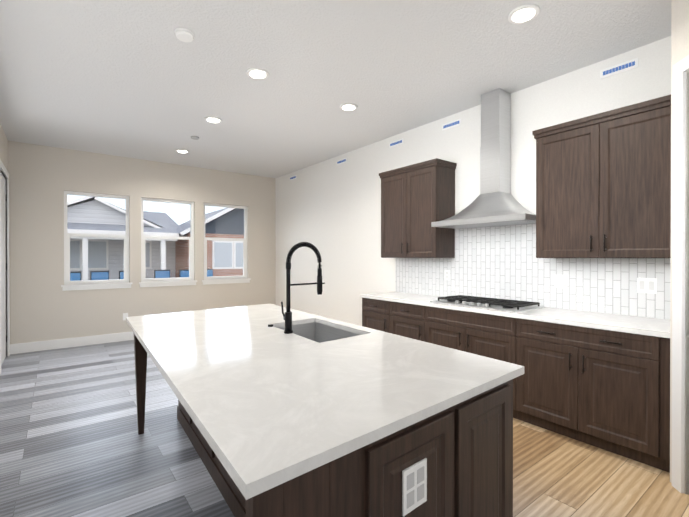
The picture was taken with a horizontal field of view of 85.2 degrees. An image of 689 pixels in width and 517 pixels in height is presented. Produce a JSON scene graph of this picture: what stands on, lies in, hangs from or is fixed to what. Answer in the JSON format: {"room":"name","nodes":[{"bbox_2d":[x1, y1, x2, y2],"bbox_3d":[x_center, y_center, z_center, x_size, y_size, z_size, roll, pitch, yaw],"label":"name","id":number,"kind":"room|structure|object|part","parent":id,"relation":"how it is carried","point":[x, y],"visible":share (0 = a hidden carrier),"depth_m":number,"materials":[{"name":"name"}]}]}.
{"room":"kitchen","nodes":[
{"label":"kitchen","id":0,"kind":"room"},
{"bbox_2d":[0,123,7,354],"bbox_3d":[-1.499,-0.138,0.924,0.160,3.030,10.925,0,0,-38],"label":"wall","id":1,"kind":"structure","parent":0,"point":[3,149],"depth_m":4.97,"materials":[{"name":"paint"}]},
{"bbox_2d":[1,173,6,364],"bbox_3d":[-4.417,0.130,4.811,0.046,2.448,0.914,0,0,-38],"label":"door leaf","id":2,"kind":"structure","parent":1,"relation":"in","point":[3,270],"depth_m":4.94,"materials":[{"name":"white wood"}]},
{"bbox_2d":[0,159,9,373],"bbox_3d":[-4.451,0.090,4.783,0.178,2.545,1.090,0,0,-38],"label":"door frame","id":3,"kind":"structure","parent":1,"relation":"attached to","point":[3,170],"depth_m":5.20,"materials":[{"name":"white wood"}]},
{"bbox_2d":[8,141,275,343],"bbox_3d":[-3.154,-0.160,6.643,4.503,3.030,0.160,0,0,-38],"label":"wall","id":4,"kind":"structure","parent":0,"point":[43,305],"depth_m":6.03,"materials":[{"name":"paint"}]},
{"bbox_2d":[10,331,133,353],"bbox_3d":[-3.097,1.286,6.575,4.183,0.140,0.025,0,0,-38],"label":"baseboard","id":5,"kind":"structure","parent":4,"relation":"attached to","point":[61,343],"depth_m":5.71,"materials":[{"name":"white"}]},
{"bbox_2d":[64,191,128,284],"bbox_3d":[-3.967,-0.317,6.024,0.875,1.440,0.070,0,0,-38],"label":"window","id":6,"kind":"structure","parent":4,"relation":"in","point":[67,267],"depth_m":5.99,"materials":[{"name":"white"}]},
{"bbox_2d":[61,283,131,290],"bbox_3d":[-3.921,0.445,5.967,0.945,0.085,0.080,0,0,-38],"label":"window sill","id":7,"kind":"structure","parent":4,"relation":"attached to","point":[94,286],"depth_m":5.92,"materials":[{"name":"white wood"}]},
{"bbox_2d":[141,197,193,281],"bbox_3d":[-3.139,-0.320,6.659,0.875,1.440,0.070,0,0,-38],"label":"window","id":8,"kind":"structure","parent":4,"relation":"in","point":[191,254],"depth_m":6.65,"materials":[{"name":"white"}]},
{"bbox_2d":[139,280,196,286],"bbox_3d":[-3.094,0.443,6.602,0.945,0.085,0.080,0,0,-38],"label":"window sill","id":9,"kind":"structure","parent":4,"relation":"attached to","point":[166,283],"depth_m":6.56,"materials":[{"name":"white wood"}]},
{"bbox_2d":[204,203,246,279],"bbox_3d":[-2.319,-0.322,7.290,0.875,1.440,0.070,0,0,-38],"label":"window","id":10,"kind":"structure","parent":4,"relation":"in","point":[244,253],"depth_m":7.29,"materials":[{"name":"white"}]},
{"bbox_2d":[202,278,250,284],"bbox_3d":[-2.273,0.441,7.233,0.945,0.085,0.080,0,0,-38],"label":"window sill","id":11,"kind":"structure","parent":4,"relation":"attached to","point":[227,281],"depth_m":7.19,"materials":[{"name":"white wood"}]},
{"bbox_2d":[0,0,670,177],"bbox_3d":[0.174,-1.683,2.305,4.503,0.050,11.085,0,0,-38],"label":"ceiling","id":12,"kind":"structure","parent":0,"point":[137,79],"depth_m":3.23,"materials":[{"name":"white paint"}]},
{"bbox_2d":[175,149,188,152],"bbox_3d":[-2.518,-1.665,5.820,0.200,0.013,0.200,0,0,-38],"label":"recessed light","id":13,"kind":"object","parent":12,"relation":"in","point":[181,151],"visible":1,"depth_m":5.80,"materials":[{"name":"white plastic"}]},
{"bbox_2d":[174,28,194,41],"bbox_3d":[-1.179,-1.642,2.763,0.144,0.034,0.144,0,0,-38],"label":"smoke detector","id":14,"kind":"object","parent":12,"relation":"attached to","point":[184,35],"visible":1,"depth_m":2.73,"materials":[{"name":"white plastic"}]},
{"bbox_2d":[204,116,221,122],"bbox_3d":[-1.572,-1.660,4.491,0.200,0.013,0.200,0,0,-38],"label":"recessed light","id":15,"kind":"object","parent":12,"relation":"in","point":[211,119],"visible":0.94,"depth_m":4.46,"materials":[{"name":"white plastic"}]},
{"bbox_2d":[246,68,268,78],"bbox_3d":[-0.779,-1.655,3.360,0.200,0.013,0.200,0,0,-38],"label":"recessed light","id":16,"kind":"object","parent":12,"relation":"in","point":[256,73],"visible":0.98,"depth_m":3.34,"materials":[{"name":"white plastic"}]},
{"bbox_2d":[340,103,357,110],"bbox_3d":[0.046,-1.658,4.107,0.200,0.013,0.200,0,0,-38],"label":"recessed light","id":17,"kind":"object","parent":12,"relation":"in","point":[348,106],"visible":1,"depth_m":4.09,"materials":[{"name":"white plastic"}]},
{"bbox_2d":[507,4,539,23],"bbox_3d":[1.213,-1.652,2.539,0.200,0.013,0.200,0,0,-38],"label":"recessed light","id":18,"kind":"object","parent":12,"relation":"in","point":[522,14],"visible":1,"depth_m":2.52,"materials":[{"name":"white plastic"}]},
{"bbox_2d":[0,340,688,516],"bbox_3d":[0.174,1.397,2.317,4.503,0.050,11.085,0,0,-38],"label":"floor","id":19,"kind":"structure","parent":0,"point":[73,443],"depth_m":2.54,"materials":[{"name":"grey wood"}]},
{"bbox_2d":[135,362,512,516],"bbox_3d":[-0.472,0.935,2.320,1.411,0.873,2.712,0,0,-38],"label":"kitchen island","id":20,"kind":"object","parent":19,"relation":"on","point":[461,465],"depth_m":1.25,"materials":[{"name":"brown wood"}]},
{"bbox_3d":[-1.595,0.933,2.935,0.095,0.873,0.099,0,0,-38],"label":"leg","id":21,"kind":"part","parent":20,"relation":"part of","materials":[{"name":"brown wood"}]},
{"bbox_2d":[126,304,523,501],"bbox_3d":[-0.483,0.483,2.309,1.420,0.032,2.760,0,0,-38],"label":"island countertop","id":22,"kind":"structure","parent":20,"relation":"on","point":[277,396],"depth_m":1.44,"materials":[{"name":"white stone"}]},
{"bbox_2d":[268,242,324,333],"bbox_3d":[-0.334,0.178,2.531,0.306,0.575,0.321,0,0,-38],"label":"faucet","id":23,"kind":"object","parent":22,"relation":"on","point":[287,316],"depth_m":2.38,"materials":[{"name":"black metal"}]},
{"bbox_2d":[277,322,358,342],"bbox_3d":[-0.186,0.615,2.502,0.478,0.234,0.765,0,0,-38],"label":"sink","id":24,"kind":"object","parent":22,"relation":"in","point":[319,332],"depth_m":2.82,"materials":[{"name":"silver metal"}]},
{"bbox_2d":[362,298,387,332],"bbox_3d":[0.609,0.924,4.670,0.617,0.879,0.490,0,0,-38],"label":"base cabinet","id":25,"kind":"object","parent":19,"relation":"on","point":[374,312],"depth_m":4.48,"materials":[{"name":"brown wood"}]},
{"bbox_2d":[388,302,423,340],"bbox_3d":[0.917,0.925,4.270,0.617,0.879,0.520,0,0,-38],"label":"base cabinet","id":26,"kind":"object","parent":19,"relation":"on","point":[404,320],"depth_m":4.08,"materials":[{"name":"brown wood"}]},
{"bbox_2d":[424,306,511,362],"bbox_3d":[1.371,0.928,3.679,0.617,0.879,0.970,0,0,-38],"label":"base cabinet","id":27,"kind":"object","parent":19,"relation":"on","point":[487,335],"depth_m":3.45,"materials":[{"name":"brown wood"}]},
{"bbox_2d":[512,318,669,472],"bbox_3d":[1.967,0.930,2.903,0.617,0.879,0.987,0,0,-38],"label":"base cabinet","id":28,"kind":"object","parent":19,"relation":"on","point":[587,346],"depth_m":2.65,"materials":[{"name":"brown wood"}]},
{"bbox_2d":[360,290,669,337],"bbox_3d":[1.352,0.470,3.690,0.632,0.035,2.987,0,0,-38],"label":"countertop","id":29,"kind":"structure","parent":28,"relation":"on","point":[626,323],"depth_m":3.10,"materials":[{"name":"white stone"}]},
{"bbox_2d":[430,295,543,311],"bbox_3d":[1.360,0.429,3.668,0.510,0.046,0.910,0,0,-38],"label":"cooktop","id":30,"kind":"object","parent":29,"relation":"in","point":[505,305],"depth_m":3.52,"materials":[{"name":"black metal"}]},
{"bbox_2d":[275,36,670,325],"bbox_3d":[1.945,-0.148,3.570,0.160,3.030,10.925,0,0,-38],"label":"wall","id":31,"kind":"structure","parent":0,"point":[330,209],"depth_m":5.31,"materials":[{"name":"paint"}]},
{"bbox_2d":[337,158,346,164],"bbox_3d":[-0.046,-1.557,6.017,0.009,0.070,0.260,0,0,-38],"label":"air vent","id":32,"kind":"object","parent":31,"relation":"in","point":[341,161],"visible":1,"depth_m":6.01,"materials":[{"name":"white"}]},
{"bbox_2d":[389,138,403,147],"bbox_3d":[0.697,-1.554,5.050,0.009,0.070,0.260,0,0,-38],"label":"air vent","id":33,"kind":"object","parent":31,"relation":"in","point":[396,143],"visible":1,"depth_m":5.04,"materials":[{"name":"white metal"}]},
{"bbox_2d":[380,158,455,257],"bbox_3d":[0.867,-0.551,4.556,0.340,1.083,0.884,0,0,-38],"label":"upper cabinet","id":34,"kind":"object","parent":31,"relation":"attached to","point":[415,196],"depth_m":4.31,"materials":[{"name":"brown wood"}]},
{"bbox_2d":[442,118,460,130],"bbox_3d":[1.240,-1.551,4.344,0.009,0.070,0.260,0,0,-38],"label":"air vent","id":35,"kind":"object","parent":31,"relation":"in","point":[452,124],"visible":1,"depth_m":4.34,"materials":[{"name":"white metal"}]},
{"bbox_2d":[431,88,535,228],"bbox_3d":[1.416,-0.995,3.706,0.490,1.331,1.000,0,0,-38],"label":"range hood","id":36,"kind":"object","parent":31,"relation":"attached to","point":[495,202],"visible":0.96,"depth_m":3.70,"materials":[{"name":"silver metal"}]},
{"bbox_2d":[395,213,670,319],"bbox_3d":[1.602,0.009,3.879,0.008,0.886,2.987,0,0,-38],"label":"backsplash","id":37,"kind":"structure","parent":31,"relation":"attached to","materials":[{"name":"tile"}]},
{"bbox_2d":[445,270,449,279],"bbox_3d":[1.203,0.194,4.386,0.007,0.118,0.075,0,0,-38],"label":"outlet","id":38,"kind":"object","parent":37,"relation":"attached to","point":[447,274],"visible":1,"depth_m":4.38,"materials":[{"name":"white plastic"}]},
{"bbox_2d":[637,278,656,293],"bbox_3d":[2.342,0.209,2.903,0.008,0.118,0.120,0,0,-38],"label":"outlet","id":39,"kind":"object","parent":37,"relation":"attached to","point":[646,285],"visible":1,"depth_m":2.90,"materials":[{"name":"white plastic"}]},
{"bbox_2d":[532,94,670,261],"bbox_3d":[2.084,-0.555,2.972,0.340,1.103,0.962,0,0,-38],"label":"upper cabinet","id":40,"kind":"object","parent":31,"relation":"attached to","point":[603,180],"depth_m":2.83,"materials":[{"name":"brown wood"}]},
{"bbox_2d":[600,58,637,78],"bbox_3d":[2.232,-1.546,3.051,0.009,0.070,0.260,0,0,-38],"label":"air vent","id":41,"kind":"object","parent":31,"relation":"in","point":[620,68],"visible":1,"depth_m":3.04,"materials":[{"name":"white metal"}]},
{"bbox_2d":[670,0,688,493],"bbox_3d":[3.190,-0.137,0.526,1.573,3.030,4.260,0,0,-38],"label":"wall","id":42,"kind":"structure","parent":0,"point":[679,30],"depth_m":2.21,"materials":[{"name":"paint"}]},
{"bbox_2d":[672,55,688,493],"bbox_3d":[1.981,0.107,1.793,0.128,2.533,0.926,0,0,7],"label":"door frame","id":43,"kind":"structure","parent":42,"relation":"attached to","point":[679,286],"depth_m":2.20,"materials":[{"name":"white wood"}]},
{"label":"outside","id":44,"kind":"structure","parent":0,"visible":0},
{"bbox_3d":[-9.725,1.584,18.924,40.000,0.050,27.035,0,0,-38],"label":"ground","id":45,"kind":"structure","parent":44,"visible":0},
{"bbox_2d":[70,271,80,280],"bbox_3d":[-9.757,1.030,13.383,0.600,1.100,0.620,0,0,-38],"label":"patio chair","id":46,"kind":"object","parent":45,"relation":"on","point":[72,274],"depth_m":13.61,"materials":[{"name":"blue metal"}]},
{"bbox_2d":[90,271,108,279],"bbox_3d":[-9.226,1.027,14.169,0.600,1.100,0.620,0,0,-38],"label":"patio chair","id":47,"kind":"object","parent":45,"relation":"on","point":[105,276],"depth_m":14.31,"materials":[{"name":"blue metal"}]},
{"bbox_2d":[119,271,123,278],"bbox_3d":[-8.330,1.026,14.480,0.600,1.100,0.620,0,0,-38],"label":"patio chair","id":48,"kind":"object","parent":45,"relation":"on","point":[121,273],"depth_m":14.49,"materials":[{"name":"blue metal"}]},
{"bbox_2d":[70,239,174,280],"bbox_3d":[-17.815,0.191,17.139,17.000,2.750,8.000,0,0,-38],"label":"siding","id":49,"kind":"object","parent":45,"relation":"on","point":[170,249],"depth_m":17.74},
{"bbox_2d":[67,197,236,236],"bbox_3d":[-13.968,-1.922,16.556,23.400,1.820,8.000,0,0,-38],"label":"roof","id":50,"kind":"structure","parent":49,"relation":"on","point":[167,222],"depth_m":17.38,"materials":[{"name":"grey"}]},
{"bbox_2d":[67,200,149,225],"bbox_3d":[-10.743,-2.006,16.133,5.000,1.050,0.001,0,0,-38],"label":"gable","id":51,"kind":"object","parent":50,"relation":"attached to","point":[108,216],"depth_m":16.14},
{"bbox_2d":[67,196,242,279],"bbox_3d":[-12.369,-0.694,14.479,23.400,4.538,2.850,0,0,-38],"label":"trim","id":52,"kind":"structure","parent":45,"relation":"on","point":[83,247],"depth_m":16.71,"materials":[{"name":"white wood"}]},
{"bbox_2d":[70,241,79,267],"bbox_3d":[-12.106,-0.172,16.436,0.800,1.200,0.010,0,0,-38],"label":"glass","id":53,"kind":"object","parent":52,"relation":"attached to","point":[74,245],"depth_m":16.56,"materials":[{"name":"grey"}]},
{"bbox_2d":[88,241,105,267],"bbox_3d":[-11.312,-0.174,17.045,0.800,1.200,0.010,0,0,-38],"label":"glass","id":54,"kind":"object","parent":52,"relation":"attached to","point":[93,246],"depth_m":17.06,"materials":[{"name":"grey"}]},
{"bbox_2d":[145,243,149,266],"bbox_3d":[-9.886,-0.178,18.141,0.800,1.200,0.010,0,0,-38],"label":"glass","id":55,"kind":"object","parent":52,"relation":"attached to","point":[147,255],"depth_m":18.33,"materials":[{"name":"grey"}]},
{"bbox_2d":[214,242,231,266],"bbox_3d":[-5.885,-0.178,18.188,0.850,1.200,0.010,0,0,-38],"label":"glass","id":56,"kind":"object","parent":52,"relation":"attached to","point":[223,250],"depth_m":18.19,"materials":[{"name":"grey"}]},
{"bbox_2d":[236,243,242,266],"bbox_3d":[-5.053,-0.181,18.828,0.850,1.200,0.010,0,0,-38],"label":"glass","id":57,"kind":"object","parent":52,"relation":"attached to","point":[239,245],"depth_m":18.68,"materials":[{"name":"grey"}]},
{"bbox_2d":[154,270,169,277],"bbox_3d":[-7.482,1.022,15.510,0.600,1.100,0.620,0,0,-38],"label":"patio chair","id":58,"kind":"object","parent":45,"relation":"on","point":[156,273],"depth_m":15.64,"materials":[{"name":"blue metal"}]},
{"bbox_2d":[179,269,188,276],"bbox_3d":[-6.585,1.020,15.820,0.600,1.100,0.620,0,0,-38],"label":"patio chair","id":59,"kind":"object","parent":45,"relation":"on","point":[185,272],"depth_m":15.88,"materials":[{"name":"blue metal"}]},
{"bbox_2d":[175,233,243,277],"bbox_3d":[-8.163,0.168,23.041,5.500,2.750,10.400,0,0,-38],"label":"brick house","id":60,"kind":"structure","parent":45,"relation":"on","point":[178,261],"depth_m":18.17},
{"bbox_2d":[188,208,243,234],"bbox_3d":[-4.995,-1.956,18.909,5.700,1.530,0.001,0,0,-38],"label":"gable","id":61,"kind":"object","parent":60,"relation":"on","point":[224,229],"depth_m":18.39,"materials":[{"name":"grey"}]},
{"bbox_2d":[207,269,212,276],"bbox_3d":[-6.054,1.017,16.606,0.600,1.100,0.620,0,0,-38],"label":"patio chair","id":62,"kind":"object","parent":45,"relation":"on","point":[210,271],"depth_m":16.84,"materials":[{"name":"blue metal"}]}
]}

